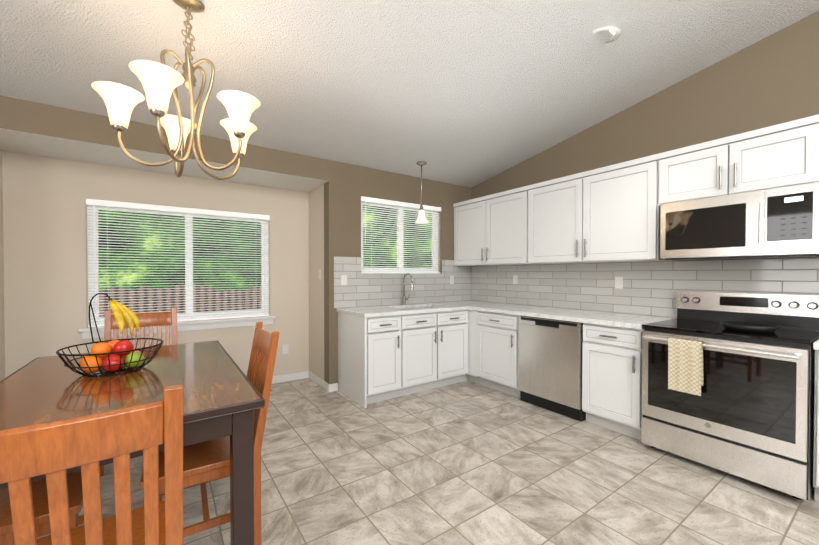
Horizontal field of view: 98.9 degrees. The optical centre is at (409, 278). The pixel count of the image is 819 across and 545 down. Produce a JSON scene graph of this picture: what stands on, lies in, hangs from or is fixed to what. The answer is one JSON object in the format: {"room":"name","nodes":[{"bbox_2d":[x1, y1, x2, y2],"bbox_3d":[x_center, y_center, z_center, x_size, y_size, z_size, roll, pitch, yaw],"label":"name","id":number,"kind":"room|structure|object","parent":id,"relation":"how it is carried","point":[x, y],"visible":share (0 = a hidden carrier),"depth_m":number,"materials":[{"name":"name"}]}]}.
{"room":"kitchen","nodes":[
{"label":"kitchen","id":0,"kind":"room"},
{"bbox_2d":[0,150,7,380],"bbox_3d":[-3.230,-0.045,2.584,0.150,2.610,0.630,0,1,-35],"label":"wall","id":1,"kind":"structure","parent":0,"point":[3,237],"depth_m":2.90,"materials":[{"name":"beige paint"}]},
{"bbox_2d":[4,151,307,376],"bbox_3d":[-2.354,-0.059,3.705,2.870,2.610,0.150,0,1,-35],"label":"wall","id":2,"kind":"structure","parent":0,"point":[43,268],"depth_m":3.18,"materials":[{"name":"beige paint"}]},
{"bbox_2d":[78,205,275,338],"bbox_3d":[-2.323,-0.099,3.699,1.705,1.280,0.175,0,1,-35],"label":"window","id":3,"kind":"structure","parent":2,"relation":"in","point":[206,324],"depth_m":3.72,"materials":[{"name":"white plastic"}]},
{"bbox_2d":[86,199,269,326],"bbox_3d":[-2.312,-0.148,3.682,1.601,1.180,0.054,0,1,-35],"label":"blinds","id":4,"kind":"object","parent":3,"relation":"attached to","point":[94,202],"visible":0.92,"depth_m":3.62,"materials":[{"name":"white plastic"}]},
{"bbox_2d":[282,344,288,353],"bbox_3d":[-1.493,0.850,4.220,0.072,0.115,0.008,0,1,-35],"label":"outlet","id":5,"kind":"object","parent":2,"relation":"attached to","point":[285,348],"visible":1,"depth_m":4.22,"materials":[{"name":"white plastic"}]},
{"bbox_2d":[272,371,307,383],"bbox_3d":[-2.307,1.204,3.651,2.570,0.085,0.018,0,1,-35],"label":"baseboard","id":6,"kind":"structure","parent":2,"relation":"attached to","point":[300,375],"depth_m":4.24,"materials":[{"name":"white"}]},
{"bbox_2d":[0,128,327,192],"bbox_3d":[-2.184,-1.119,3.317,2.720,0.120,0.658,0,1,-35],"label":"ceiling","id":7,"kind":"structure","parent":0,"point":[13,141],"depth_m":3.11,"materials":[{"name":"beige paint"}]},
{"bbox_2d":[0,95,470,383],"bbox_3d":[-1.714,-0.755,3.338,6.550,4.010,0.150,0,1,-35],"label":"wall","id":8,"kind":"structure","parent":0,"point":[347,186],"depth_m":3.85,"materials":[{"name":"brown paint"}]},
{"bbox_2d":[361,201,437,273],"bbox_3d":[-0.122,-0.513,4.494,1.220,0.900,0.060,0,1,-35],"label":"window","id":9,"kind":"structure","parent":8,"relation":"in","point":[411,269],"depth_m":4.48,"materials":[{"name":"white plastic"}]},
{"bbox_2d":[361,196,440,272],"bbox_3d":[-0.079,-0.514,4.431,1.216,0.895,0.054,0,1,-35],"label":"window blinds","id":10,"kind":"object","parent":9,"relation":"attached to","point":[388,202],"visible":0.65,"depth_m":4.37,"materials":[{"name":"white plastic"}]},
{"bbox_2d":[334,256,469,307],"bbox_3d":[0.017,0.034,4.459,2.070,0.574,0.007,0,1,-35],"label":"tile backsplash","id":11,"kind":"structure","parent":8,"relation":"attached to","point":[361,290],"depth_m":4.31,"materials":[{"name":"white tile"}]},
{"bbox_2d":[341,275,346,284],"bbox_3d":[-0.733,0.018,3.925,0.072,0.115,0.008,0,1,-35],"label":"electrical outlet","id":12,"kind":"object","parent":11,"relation":"attached to","point":[343,279],"visible":1,"depth_m":3.92,"materials":[{"name":"white plastic"}]},
{"bbox_2d":[450,276,453,283],"bbox_3d":[0.587,0.017,4.847,0.072,0.115,0.008,0,1,-35],"label":"electrical outlet","id":13,"kind":"object","parent":11,"relation":"attached to","point":[451,279],"visible":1,"depth_m":4.84,"materials":[{"name":"white plastic"}]},
{"bbox_2d":[308,184,323,379],"bbox_3d":[-1.042,-0.065,4.201,0.150,2.610,0.481,0,1,-35],"label":"wall","id":14,"kind":"structure","parent":0,"point":[316,196],"depth_m":4.17,"materials":[{"name":"beige paint"}]},
{"bbox_2d":[308,371,332,391],"bbox_3d":[-1.051,1.199,4.102,0.034,0.085,0.634,0,1,-35],"label":"baseboard","id":15,"kind":"structure","parent":14,"relation":"attached to","point":[326,386],"depth_m":4.03,"materials":[{"name":"white"}]},
{"bbox_2d":[0,0,818,187],"bbox_3d":[0.420,-1.899,0.265,6.550,1.298,7.350,0,1,-35],"label":"ceiling","id":16,"kind":"structure","parent":0,"point":[469,93],"depth_m":2.48,"materials":[{"name":"white paint"}]},
{"bbox_2d":[91,0,259,179],"bbox_3d":[-1.220,-1.048,1.910,0.773,0.926,0.774,0,1,-35],"label":"chandelier","id":17,"kind":"object","parent":16,"relation":"hanging from","point":[161,81],"visible":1,"depth_m":1.82,"materials":[{"name":"white glass"}]},
{"bbox_2d":[415,161,427,223],"bbox_3d":[0.141,-1.005,4.111,0.165,0.705,0.165,0,1,-35],"label":"pendant light","id":18,"kind":"object","parent":16,"relation":"hanging from","point":[421,218],"visible":1,"depth_m":4.09,"materials":[{"name":"white glass"}]},
{"bbox_2d":[593,27,620,42],"bbox_3d":[1.333,-1.673,2.412,0.212,0.046,0.209,0,1,-35],"label":"recessed light","id":19,"kind":"object","parent":16,"relation":"in","point":[615,32],"visible":0.52,"depth_m":2.35,"materials":[{"name":"white plastic"}]},
{"bbox_2d":[36,378,818,544],"bbox_3d":[0.194,1.308,0.628,6.550,0.050,8.140,0,1,-35],"label":"floor","id":20,"kind":"structure","parent":0,"point":[467,462],"depth_m":2.14,"materials":[{"name":"tile"}]},
{"bbox_2d":[0,471,83,544],"bbox_3d":[-1.504,0.765,1.266,0.532,1.020,0.460,0,1,-35],"label":"chair","id":21,"kind":"object","parent":20,"relation":"on","point":[40,503],"visible":0.21,"depth_m":1.23,"materials":[{"name":"brown wood"}]},
{"bbox_2d":[0,384,182,544],"bbox_3d":[-0.878,0.769,0.935,0.460,1.020,0.532,0,1,-35],"label":"chair","id":22,"kind":"object","parent":20,"relation":"on","point":[53,451],"visible":1,"depth_m":0.79,"materials":[{"name":"brown wood"}]},
{"bbox_2d":[0,340,264,544],"bbox_3d":[-1.387,0.870,1.730,0.945,0.800,1.505,0,1,-35],"label":"table","id":23,"kind":"object","parent":20,"relation":"on","point":[222,396],"visible":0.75,"depth_m":1.40,"materials":[{"name":"brown wood"}]},
{"bbox_2d":[56,317,163,376],"bbox_3d":[-1.505,0.342,1.784,0.412,0.249,0.412,0,1,-17],"label":"fruit basket","id":24,"kind":"object","parent":23,"relation":"on","point":[112,356],"depth_m":1.74,"materials":[{"name":"black metal"}]},
{"bbox_2d":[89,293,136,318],"bbox_3d":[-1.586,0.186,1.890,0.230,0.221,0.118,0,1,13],"label":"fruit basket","id":25,"kind":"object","parent":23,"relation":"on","point":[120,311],"depth_m":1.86,"materials":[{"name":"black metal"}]},
{"bbox_2d":[100,307,176,475],"bbox_3d":[-1.956,0.750,2.559,0.460,1.020,0.532,0,1,-35],"label":"chair","id":26,"kind":"object","parent":20,"relation":"on","point":[150,320],"visible":0.21,"depth_m":2.76,"materials":[{"name":"brown wood"}]},
{"bbox_2d":[140,321,279,544],"bbox_3d":[-0.953,0.760,1.700,0.542,1.020,0.474,0,1,-35],"label":"chair","id":27,"kind":"object","parent":20,"relation":"on","point":[204,462],"visible":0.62,"depth_m":1.60,"materials":[{"name":"brown wood"}]},
{"bbox_2d":[338,312,405,407],"bbox_3d":[-0.431,0.808,3.763,0.438,0.876,0.647,0,1,-35],"label":"base cabinet","id":28,"kind":"object","parent":20,"relation":"on","point":[381,358],"depth_m":3.54,"materials":[{"name":"white wood"}]},
{"bbox_2d":[406,314,409,394],"bbox_3d":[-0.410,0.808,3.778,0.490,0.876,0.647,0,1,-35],"label":"strip","id":29,"kind":"object","parent":20,"relation":"on","point":[407,315],"depth_m":3.67,"materials":[{"name":"white wood"}]},
{"bbox_2d":[407,307,465,393],"bbox_3d":[0.102,0.803,4.135,1.039,0.876,0.647,0,1,-35],"label":"base cabinet","id":30,"kind":"object","parent":20,"relation":"on","point":[437,339],"depth_m":3.90,"materials":[{"name":"white wood"}]},
{"bbox_2d":[337,302,467,317],"bbox_3d":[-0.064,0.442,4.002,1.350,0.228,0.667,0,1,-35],"label":"countertop","id":31,"kind":"structure","parent":30,"relation":"on","point":[386,310],"depth_m":3.85,"materials":[{"name":"stone"}]},
{"bbox_2d":[402,273,413,304],"bbox_3d":[0.006,0.126,4.249,0.117,0.395,0.217,0,1,-35],"label":"faucet","id":32,"kind":"object","parent":31,"relation":"on","point":[404,296],"visible":1,"depth_m":4.28,"materials":[{"name":"silver metal"}]},
{"bbox_2d":[466,310,517,396],"bbox_3d":[1.146,0.804,4.056,0.752,0.876,0.736,0,1,-35],"label":"base cabinet","id":33,"kind":"object","parent":20,"relation":"on","point":[491,337],"depth_m":3.86,"materials":[{"name":"white wood"}]},
{"bbox_2d":[510,314,519,397],"bbox_3d":[1.563,0.811,3.499,0.704,0.876,0.806,0,1,-35],"label":"base cabinet","id":34,"kind":"object","parent":20,"relation":"on","point":[510,314],"depth_m":3.60,"materials":[{"name":"white wood"}]},
{"bbox_2d":[518,316,585,421],"bbox_3d":[1.570,0.812,3.496,0.684,0.863,0.642,0,1,-35],"label":"dishwasher","id":35,"kind":"object","parent":20,"relation":"on","point":[550,364],"visible":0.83,"depth_m":3.26,"materials":[{"name":"silver metal"}]},
{"bbox_2d":[582,323,629,434],"bbox_3d":[1.892,0.817,3.028,0.704,0.876,0.475,0,1,-35],"label":"base cabinet","id":36,"kind":"object","parent":20,"relation":"on","point":[605,349],"depth_m":2.88,"materials":[{"name":"white wood"}]},
{"bbox_2d":[626,328,643,439],"bbox_3d":[2.271,0.823,2.485,0.704,0.876,0.989,0,1,-35],"label":"base cabinet","id":37,"kind":"object","parent":20,"relation":"on","point":[634,414],"depth_m":2.69,"materials":[{"name":"white wood"}]},
{"bbox_2d":[438,300,673,329],"bbox_3d":[1.309,0.348,3.844,0.722,0.038,2.494,0,1,-35],"label":"countertop","id":38,"kind":"structure","parent":37,"relation":"on","point":[632,321],"depth_m":3.37,"materials":[{"name":"stone"}]},
{"bbox_2d":[641,291,818,499],"bbox_3d":[2.226,0.686,2.451,0.797,1.150,0.830,0,1,-35],"label":"range","id":39,"kind":"object","parent":20,"relation":"on","point":[717,394],"visible":1,"depth_m":2.24,"materials":[{"name":"silver metal"}]},
{"bbox_2d":[720,321,817,332],"bbox_3d":[2.306,0.323,2.273,0.290,0.042,0.445,0,1,-35],"label":"skillet","id":40,"kind":"object","parent":39,"relation":"on","point":[754,327],"visible":1,"depth_m":2.27,"materials":[{"name":"black metal"}]},
{"bbox_2d":[813,350,818,501],"bbox_3d":[2.739,0.831,1.815,0.704,0.876,0.786,0,1,-35],"label":"base cabinet","id":41,"kind":"object","parent":20,"relation":"on","point":[816,391],"depth_m":1.96,"materials":[{"name":"white wood"}]},
{"bbox_2d":[813,339,818,349],"bbox_3d":[2.738,0.373,1.810,0.705,0.038,0.787,0,1,-35],"label":"countertop","id":42,"kind":"structure","parent":41,"relation":"on","point":[816,344],"depth_m":1.92,"materials":[{"name":"stone"}]},
{"bbox_2d":[471,11,818,319],"bbox_3d":[3.050,-0.740,2.102,0.150,4.010,7.330,0,1,-35],"label":"wall","id":43,"kind":"structure","parent":0,"point":[771,80],"depth_m":2.86,"materials":[{"name":"brown paint"}]},
{"bbox_2d":[453,187,520,265],"bbox_3d":[1.116,-0.603,4.441,0.341,0.860,1.277,0,1,-35],"label":"upper cabinet","id":44,"kind":"object","parent":43,"relation":"attached to","point":[487,229],"depth_m":4.33,"materials":[{"name":"white wood"}]},
{"bbox_2d":[521,153,672,264],"bbox_3d":[1.778,-0.591,3.492,0.341,0.860,1.319,0,1,-35],"label":"upper cabinet","id":45,"kind":"object","parent":43,"relation":"attached to","point":[611,213],"depth_m":3.27,"materials":[{"name":"white wood"}]},
{"bbox_2d":[470,257,818,317],"bbox_3d":[2.141,0.048,3.275,0.009,0.574,4.380,0,1,-35],"label":"tile backsplash","id":46,"kind":"structure","parent":43,"relation":"attached to","point":[651,288],"depth_m":3.29,"materials":[{"name":"white tile"}]},
{"bbox_2d":[513,275,517,283],"bbox_3d":[1.334,0.012,4.419,0.008,0.115,0.072,0,1,-35],"label":"electrical outlet","id":47,"kind":"object","parent":46,"relation":"attached to","point":[515,279],"visible":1,"depth_m":4.41,"materials":[{"name":"white plastic"}]},
{"bbox_2d":[615,277,622,288],"bbox_3d":[2.037,0.040,3.410,0.008,0.115,0.072,0,1,-35],"label":"electrical outlet","id":48,"kind":"object","parent":46,"relation":"attached to","point":[618,282],"visible":1,"depth_m":3.41,"materials":[{"name":"white plastic"}]},
{"bbox_2d":[657,140,712,205],"bbox_3d":[2.301,-0.804,2.740,0.341,0.417,0.500,0,1,-35],"label":"upper cabinet","id":49,"kind":"object","parent":43,"relation":"attached to","point":[685,173],"depth_m":2.70,"materials":[{"name":"white wood"}]},
{"bbox_2d":[713,114,818,196],"bbox_3d":[2.513,-0.800,2.436,0.341,0.417,0.500,0,1,-35],"label":"upper cabinet","id":50,"kind":"object","parent":43,"relation":"attached to","point":[787,153],"depth_m":2.33,"materials":[{"name":"white wood"}]},
{"bbox_2d":[660,182,818,260],"bbox_3d":[2.380,-0.368,2.552,0.431,0.445,0.824,0,1,-35],"label":"over-the-range microwave","id":51,"kind":"object","parent":50,"relation":"attached to","point":[777,223],"visible":1,"depth_m":2.38,"materials":[{"name":"silver metal"}]},
{"label":"outside","id":52,"kind":"structure","parent":0,"visible":0},
{"bbox_2d":[98,205,431,316],"bbox_3d":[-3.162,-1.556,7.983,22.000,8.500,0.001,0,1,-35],"label":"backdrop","id":53,"kind":"structure","parent":52,"point":[415,261],"depth_m":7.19,"materials":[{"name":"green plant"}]}
]}

